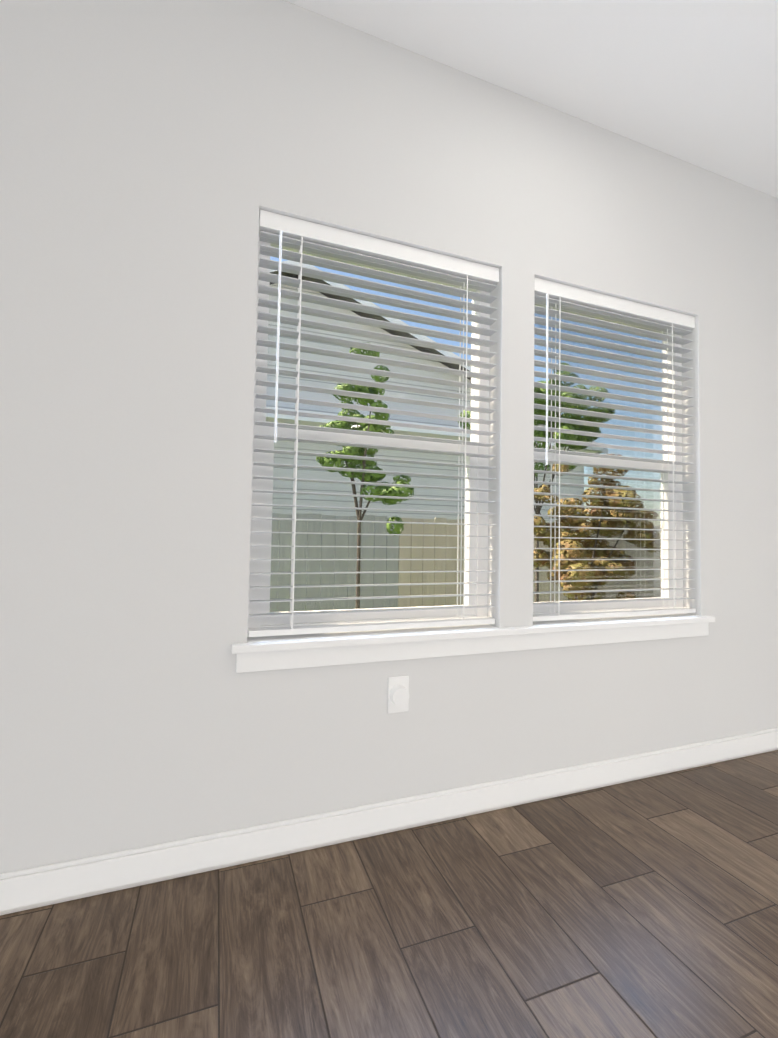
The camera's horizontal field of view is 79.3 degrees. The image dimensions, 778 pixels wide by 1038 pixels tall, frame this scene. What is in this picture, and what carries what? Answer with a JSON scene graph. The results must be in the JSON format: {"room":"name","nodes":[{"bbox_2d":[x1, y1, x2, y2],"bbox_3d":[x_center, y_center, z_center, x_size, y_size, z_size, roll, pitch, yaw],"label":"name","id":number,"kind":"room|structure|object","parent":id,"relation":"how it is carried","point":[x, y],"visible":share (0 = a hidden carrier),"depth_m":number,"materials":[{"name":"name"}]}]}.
{"room":"empty living room","nodes":[
{"label":"empty living room","id":0,"kind":"room"},
{"bbox_2d":[0,750,777,1037],"bbox_3d":[1.299,1.005,-1.684,8.600,0.120,7.340,2,-2,-20],"label":"floor","id":1,"kind":"structure","parent":0,"point":[644,908],"depth_m":1.16,"materials":[{"name":"brown wood"}]},
{"bbox_2d":[0,0,777,873],"bbox_3d":[-0.751,-0.342,1.433,6.450,2.740,0.160,2,-2,-20],"label":"wall","id":2,"kind":"structure","parent":0,"point":[156,156],"depth_m":1.45,"materials":[{"name":"paint"}]},
{"bbox_2d":[247,237,489,636],"bbox_3d":[-0.041,-0.286,1.731,0.902,1.389,0.065,2,-2,-20],"label":"window","id":3,"kind":"structure","parent":2,"relation":"in","point":[260,566],"depth_m":1.69,"materials":[{"name":"plastic"}]},
{"bbox_2d":[248,210,498,636],"bbox_3d":[-0.014,-0.300,1.659,0.894,1.363,0.069,2,-2,-20],"label":"window blind","id":4,"kind":"object","parent":3,"relation":"attached to","point":[280,230],"visible":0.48,"depth_m":1.64,"materials":[{"name":"white plastic"}]},
{"bbox_2d":[0,727,777,915],"bbox_3d":[-0.795,0.972,1.283,6.320,0.100,0.013,2,-2,-20],"label":"baseboard","id":5,"kind":"structure","parent":2,"relation":"attached to","point":[37,887],"depth_m":1.49,"materials":[{"name":"white wood"}]},
{"bbox_2d":[388,676,408,713],"bbox_3d":[0.036,0.598,1.589,0.075,0.120,0.030,2,-2,-20],"label":"outlet","id":6,"kind":"object","parent":2,"relation":"attached to","point":[398,694],"visible":1,"depth_m":1.59,"materials":[{"name":"white plastic"}]},
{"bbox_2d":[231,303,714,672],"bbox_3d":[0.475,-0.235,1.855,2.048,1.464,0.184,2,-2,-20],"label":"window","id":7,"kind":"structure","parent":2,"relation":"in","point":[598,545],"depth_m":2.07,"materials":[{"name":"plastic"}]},
{"bbox_2d":[533,277,695,620],"bbox_3d":[0.975,-0.269,2.021,0.899,1.363,0.069,2,-2,-20],"label":"window blind","id":8,"kind":"object","parent":7,"relation":"attached to","point":[560,296],"visible":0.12,"depth_m":2.01,"materials":[{"name":"white plastic"}]},
{"bbox_2d":[285,0,777,197],"bbox_3d":[1.348,-1.853,-1.575,8.600,0.120,7.340,2,-2,-20],"label":"ceiling","id":9,"kind":"structure","parent":0,"point":[694,82],"depth_m":1.71,"materials":[{"name":"paint"}]},
{"label":"outside","id":10,"kind":"structure","parent":0,"visible":0},
{"bbox_3d":[7.009,1.690,6.128,70.000,0.200,65.000,2,-2,-20],"label":"ground","id":11,"kind":"structure","parent":10,"visible":0},
{"bbox_2d":[316,342,413,608],"bbox_3d":[-0.194,0.065,3.695,0.766,2.617,0.915,2,-2,-20],"label":"tree","id":12,"kind":"object","parent":11,"relation":"on","point":[339,424],"depth_m":3.68,"materials":[{"name":"green plant"}]},
{"bbox_2d":[266,260,583,603],"bbox_3d":[-3.324,-1.358,12.802,13.700,6.050,10.250,2,-2,-20],"label":"house","id":13,"kind":"structure","parent":11,"relation":"on","point":[409,504],"depth_m":8.80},
{"bbox_2d":[270,513,592,611],"bbox_3d":[1.754,0.241,-3.770,15.258,1.762,18.054,2,-2,-20],"label":"fence","id":14,"kind":"object","parent":11,"relation":"on","point":[326,540],"depth_m":4.89,"materials":[{"name":"brown wood"}]},
{"bbox_2d":[458,369,583,601],"bbox_3d":[1.629,-0.057,5.029,1.628,3.024,1.715,2,-2,-20],"label":"tree","id":15,"kind":"object","parent":11,"relation":"on","point":[543,413],"depth_m":4.92,"materials":[{"name":"green plant"}]},
{"bbox_2d":[533,464,592,600],"bbox_3d":[1.562,0.457,3.712,1.132,1.895,1.036,2,-2,-20],"label":"tree","id":16,"kind":"object","parent":11,"relation":"on","point":[542,533],"depth_m":3.66,"materials":[{"name":"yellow plant"}]}
]}

